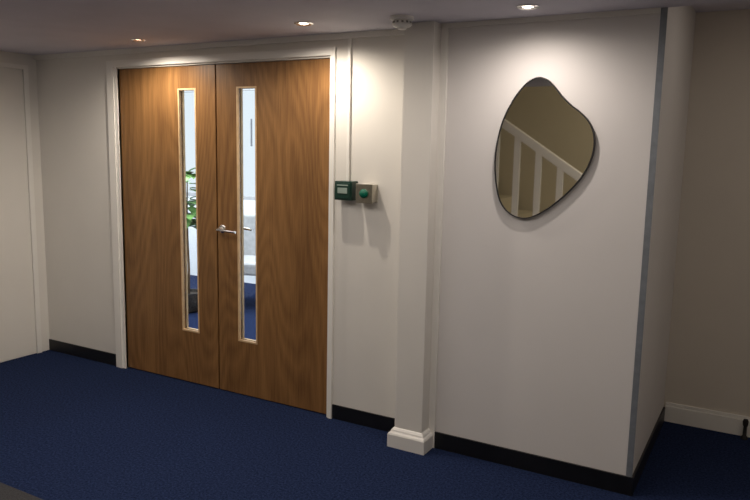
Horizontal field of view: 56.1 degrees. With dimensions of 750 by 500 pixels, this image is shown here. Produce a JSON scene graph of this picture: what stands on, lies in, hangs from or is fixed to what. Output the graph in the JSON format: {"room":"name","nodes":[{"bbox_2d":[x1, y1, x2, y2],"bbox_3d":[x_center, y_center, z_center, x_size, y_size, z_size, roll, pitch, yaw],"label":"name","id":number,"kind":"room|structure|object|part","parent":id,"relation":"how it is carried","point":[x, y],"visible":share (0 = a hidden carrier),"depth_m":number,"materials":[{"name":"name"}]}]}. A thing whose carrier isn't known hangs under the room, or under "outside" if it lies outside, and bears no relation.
{"room":"office lobby","nodes":[
{"label":"office lobby","id":0,"kind":"room"},
{"bbox_2d":[0,51,48,362],"bbox_3d":[-3.767,-1.023,2.767,0.100,4.200,5.300,6,9,29],"label":"wall","id":1,"kind":"structure","parent":0,"point":[5,57],"depth_m":5.12,"materials":[{"name":"paint"}]},
{"bbox_2d":[0,68,36,361],"bbox_3d":[-2.712,-0.199,4.700,0.006,2.044,0.885,6,9,29],"label":"door","id":2,"kind":"structure","parent":1,"relation":"in","point":[17,312],"depth_m":4.98,"materials":[{"name":"paint"}]},
{"bbox_2d":[0,62,41,352],"bbox_3d":[-2.708,-0.213,4.696,0.014,2.085,0.965,6,9,29],"label":"trim","id":3,"kind":"structure","parent":1,"relation":"attached to","point":[24,68],"depth_m":5.07,"materials":[{"name":"white paint"}]},
{"bbox_2d":[36,35,403,417],"bbox_3d":[-1.051,-0.184,4.459,3.332,2.162,0.100,6,9,29],"label":"wall","id":4,"kind":"structure","parent":0,"point":[72,92],"depth_m":4.00,"materials":[{"name":"paint"}]},
{"bbox_2d":[49,339,115,365],"bbox_3d":[-2.134,0.745,5.139,0.743,0.085,0.008,6,9,29],"label":"baseboard","id":5,"kind":"structure","parent":4,"relation":"attached to","point":[54,345],"depth_m":5.13,"materials":[{"name":"black plastic"}]},
{"bbox_2d":[119,64,219,387],"bbox_3d":[-1.323,-0.152,4.603,0.854,2.029,0.054,6,9,29],"label":"door","id":6,"kind":"structure","parent":4,"relation":"in","point":[161,340],"depth_m":4.59,"materials":[{"name":"brown wood"}]},
{"bbox_2d":[34,29,403,59],"bbox_3d":[-1.105,-1.237,4.282,3.027,0.030,0.016,6,9,29],"label":"trim","id":7,"kind":"structure","parent":4,"relation":"attached to","point":[390,32],"depth_m":4.12,"materials":[{"name":"white paint"}]},
{"bbox_2d":[106,47,336,418],"bbox_3d":[-0.988,-0.142,4.418,1.796,2.092,0.118,6,9,29],"label":"trim","id":8,"kind":"structure","parent":4,"relation":"attached to","point":[114,122],"depth_m":4.51,"materials":[{"name":"white paint"}]},
{"bbox_2d":[215,58,329,413],"bbox_3d":[-0.605,-0.079,4.200,0.828,2.029,0.191,6,9,29],"label":"door","id":9,"kind":"structure","parent":4,"relation":"in","point":[286,363],"depth_m":4.16,"materials":[{"name":"brown wood"}]},
{"bbox_3d":[-0.905,-0.117,4.281,0.159,0.022,0.043,6,9,29],"label":"lever","id":10,"kind":"part","parent":9,"relation":"part of","materials":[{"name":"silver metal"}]},
{"bbox_2d":[335,180,357,200],"bbox_3d":[-0.158,-0.324,3.831,0.109,0.103,0.075,6,9,29],"label":"box","id":11,"kind":"object","parent":4,"relation":"attached to","point":[344,190],"visible":1,"depth_m":3.80,"materials":[{"name":"green plastic"}]},
{"bbox_3d":[-0.174,-0.320,3.803,0.091,0.083,0.005,6,9,29],"label":"plate","id":12,"kind":"part","parent":11,"relation":"part of","materials":[{"name":"green plastic"}]},
{"bbox_2d":[346,38,351,180],"bbox_3d":[-0.140,-0.751,3.796,0.018,0.754,0.016,6,9,29],"label":"cable conduit","id":13,"kind":"object","parent":4,"relation":"attached to","point":[349,78],"visible":1,"depth_m":3.79,"materials":[{"name":"white paint"}]},
{"bbox_2d":[332,404,394,431],"bbox_3d":[-0.048,0.955,3.976,0.459,0.085,0.008,6,9,29],"label":"baseboard","id":14,"kind":"structure","parent":4,"relation":"attached to","point":[380,422],"depth_m":3.98,"materials":[{"name":"black plastic"}]},
{"bbox_2d":[356,183,377,203],"bbox_3d":[-0.048,-0.302,3.761,0.102,0.103,0.091,6,9,29],"label":"button","id":15,"kind":"object","parent":4,"relation":"attached to","point":[365,193],"visible":1,"depth_m":3.74,"materials":[{"name":"metal"}]},
{"bbox_2d":[429,23,448,447],"bbox_3d":[0.320,-0.028,3.569,0.035,2.162,0.014,6,9,29],"label":"trim","id":16,"kind":"structure","parent":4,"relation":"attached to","point":[444,27],"depth_m":3.55,"materials":[{"name":"white paint"}]},
{"bbox_2d":[448,7,660,27],"bbox_3d":[0.775,-1.043,3.175,0.962,0.022,0.012,6,9,29],"label":"trim","id":17,"kind":"structure","parent":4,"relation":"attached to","point":[647,10],"depth_m":3.15,"materials":[{"name":"white paint"}]},
{"bbox_2d":[187,196,255,283],"bbox_3d":[-0.693,-0.843,7.528,5.800,2.600,0.100,6,9,29],"label":"wall","id":18,"kind":"structure","parent":0,"point":[249,205],"depth_m":8.40,"materials":[{"name":"paint"}]},
{"bbox_2d":[184,89,254,199],"bbox_3d":[-1.699,-1.214,8.027,2.900,1.250,0.085,6,9,29],"label":"window","id":19,"kind":"structure","parent":18,"relation":"in","point":[248,94],"depth_m":7.96,"materials":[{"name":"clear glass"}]},
{"bbox_2d":[0,275,749,499],"bbox_3d":[-1.495,1.082,3.549,8.600,0.100,8.600,6,9,29],"label":"floor","id":20,"kind":"structure","parent":0,"point":[72,427],"depth_m":3.60,"materials":[{"name":"blue carpet"}]},
{"bbox_2d":[0,482,42,499],"bbox_3d":[-2.066,1.127,2.791,3.050,0.006,1.120,6,9,29],"label":"entrance mat","id":21,"kind":"object","parent":20,"relation":"on","point":[7,492],"visible":1,"depth_m":3.12,"materials":[{"name":"carpet"}]},
{"bbox_2d":[186,167,197,312],"bbox_3d":[-1.739,-0.097,6.555,0.482,1.360,0.457,8,11,40],"label":"potted plant","id":22,"kind":"object","parent":20,"relation":"on","point":[192,293],"visible":0.31,"depth_m":6.52,"materials":[{"name":"green plant"}]},
{"bbox_3d":[-1.740,-0.115,6.544,0.027,1.101,0.042,-6,11,-39],"label":"stem","id":23,"kind":"part","parent":22,"relation":"part of","materials":[{"name":"plant"}]},
{"bbox_3d":[-1.753,0.484,6.629,0.274,0.190,0.274,6,9,29],"label":"pot","id":24,"kind":"part","parent":22,"relation":"part of","materials":[{"name":"black rubber"}]},
{"bbox_2d":[244,213,255,275],"bbox_3d":[-1.193,0.105,6.919,0.680,0.882,0.580,2,8,9],"label":"armchair","id":25,"kind":"object","parent":20,"relation":"on","point":[249,218],"visible":0.02,"depth_m":7.08,"materials":[{"name":"grey fabric"}]},
{"bbox_3d":[-1.199,0.148,6.895,0.540,0.120,0.520,2,8,9],"label":"seat","id":26,"kind":"part","parent":25,"relation":"part of","materials":[{"name":"grey fabric"}]},
{"bbox_3d":[-1.149,-0.128,7.129,0.560,0.480,0.090,2,8,9],"label":"backrest","id":27,"kind":"part","parent":25,"relation":"part of","materials":[{"name":"grey fabric"}]},
{"bbox_2d":[740,419,748,439],"bbox_3d":[2.052,0.992,3.906,0.036,0.115,0.036,6,9,29],"label":"door stop","id":28,"kind":"object","parent":20,"relation":"on","point":[745,421],"visible":1,"depth_m":3.90,"materials":[{"name":"black rubber"}]},
{"bbox_2d":[0,0,749,54],"bbox_3d":[-0.715,-1.013,2.128,6.032,0.160,3.600,6,9,29],"label":"ceiling","id":29,"kind":"structure","parent":0,"point":[30,27],"depth_m":3.32,"materials":[{"name":"paint"}]},
{"bbox_2d":[131,38,145,41],"bbox_3d":[-1.387,-1.232,4.128,0.082,0.008,0.082,6,9,29],"label":"recessed light","id":30,"kind":"object","parent":29,"relation":"in","point":[132,39],"visible":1,"depth_m":4.11,"materials":[{"name":"silver metal"}]},
{"bbox_2d":[294,21,312,25],"bbox_3d":[-0.351,-1.116,3.472,0.096,0.008,0.096,6,9,29],"label":"recessed light","id":31,"kind":"object","parent":29,"relation":"in","point":[300,23],"visible":1,"depth_m":3.46,"materials":[{"name":"silver metal"}]},
{"bbox_2d":[390,15,413,29],"bbox_3d":[0.125,-1.051,3.266,0.110,0.058,0.110,6,9,29],"label":"smoke detector","id":32,"kind":"object","parent":29,"relation":"attached to","point":[401,22],"visible":1,"depth_m":3.23,"materials":[{"name":"white plastic"}]},
{"bbox_2d":[516,4,538,9],"bbox_3d":[0.643,-1.022,2.963,0.096,0.008,0.096,6,9,29],"label":"recessed light","id":33,"kind":"object","parent":29,"relation":"in","point":[521,6],"visible":1,"depth_m":2.95,"materials":[{"name":"silver metal"}]},
{"bbox_2d":[395,21,440,432],"bbox_3d":[0.228,-0.035,3.604,0.160,2.162,0.150,6,9,29],"label":"wall pillar","id":34,"kind":"structure","parent":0,"point":[422,40],"depth_m":3.52,"materials":[{"name":"paint"}]},
{"bbox_2d":[387,426,432,454],"bbox_3d":[0.201,0.985,3.740,0.214,0.104,0.177,6,9,29],"label":"baseboard","id":35,"kind":"structure","parent":34,"relation":"attached to","point":[398,438],"depth_m":3.67,"materials":[{"name":"white paint"}]},
{"bbox_2d":[436,6,695,475],"bbox_3d":[1.025,-0.126,3.783,1.004,2.322,1.071,6,9,29],"label":"wall panel","id":36,"kind":"object","parent":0,"point":[538,317],"visible":0.83,"depth_m":3.33,"materials":[{"name":"paint"}]},
{"bbox_2d":[494,77,595,218],"bbox_3d":[0.777,-0.464,3.245,0.462,0.652,0.022,6,9,29],"label":"wall mirror","id":37,"kind":"object","parent":36,"relation":"attached to","point":[545,145],"visible":1,"depth_m":3.25,"materials":[{"name":"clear mirror"}]},
{"bbox_2d":[434,407,664,495],"bbox_3d":[1.008,0.983,3.923,0.996,0.088,1.061,6,9,29],"label":"baseboard","id":38,"kind":"structure","parent":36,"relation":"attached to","point":[605,480],"depth_m":3.46,"materials":[{"name":"black plastic"}]},
{"bbox_2d":[626,7,667,476],"bbox_3d":[1.186,0.059,3.092,0.027,2.162,0.004,6,9,29],"label":"trim","id":39,"kind":"structure","parent":36,"relation":"attached to","point":[664,11],"depth_m":3.07,"materials":[{"name":"grey metal"}]},
{"bbox_2d":[664,9,749,416],"bbox_3d":[2.501,-0.112,3.621,1.724,2.400,0.100,6,9,29],"label":"wall","id":40,"kind":"structure","parent":0,"point":[708,363],"depth_m":3.91,"materials":[{"name":"beige paint"}]},
{"bbox_2d":[664,402,749,436],"bbox_3d":[2.410,1.021,3.756,1.614,0.115,0.018,6,9,29],"label":"baseboard","id":41,"kind":"structure","parent":40,"relation":"attached to","point":[724,422],"depth_m":4.03,"materials":[{"name":"white paint"}]},
{"bbox_2d":[693,1,749,12],"bbox_3d":[2.216,-1.195,3.018,1.824,0.060,1.171,6,9,29],"label":"trim","id":42,"kind":"structure","parent":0,"point":[736,5],"depth_m":3.67,"materials":[{"name":"paint"}]}
]}

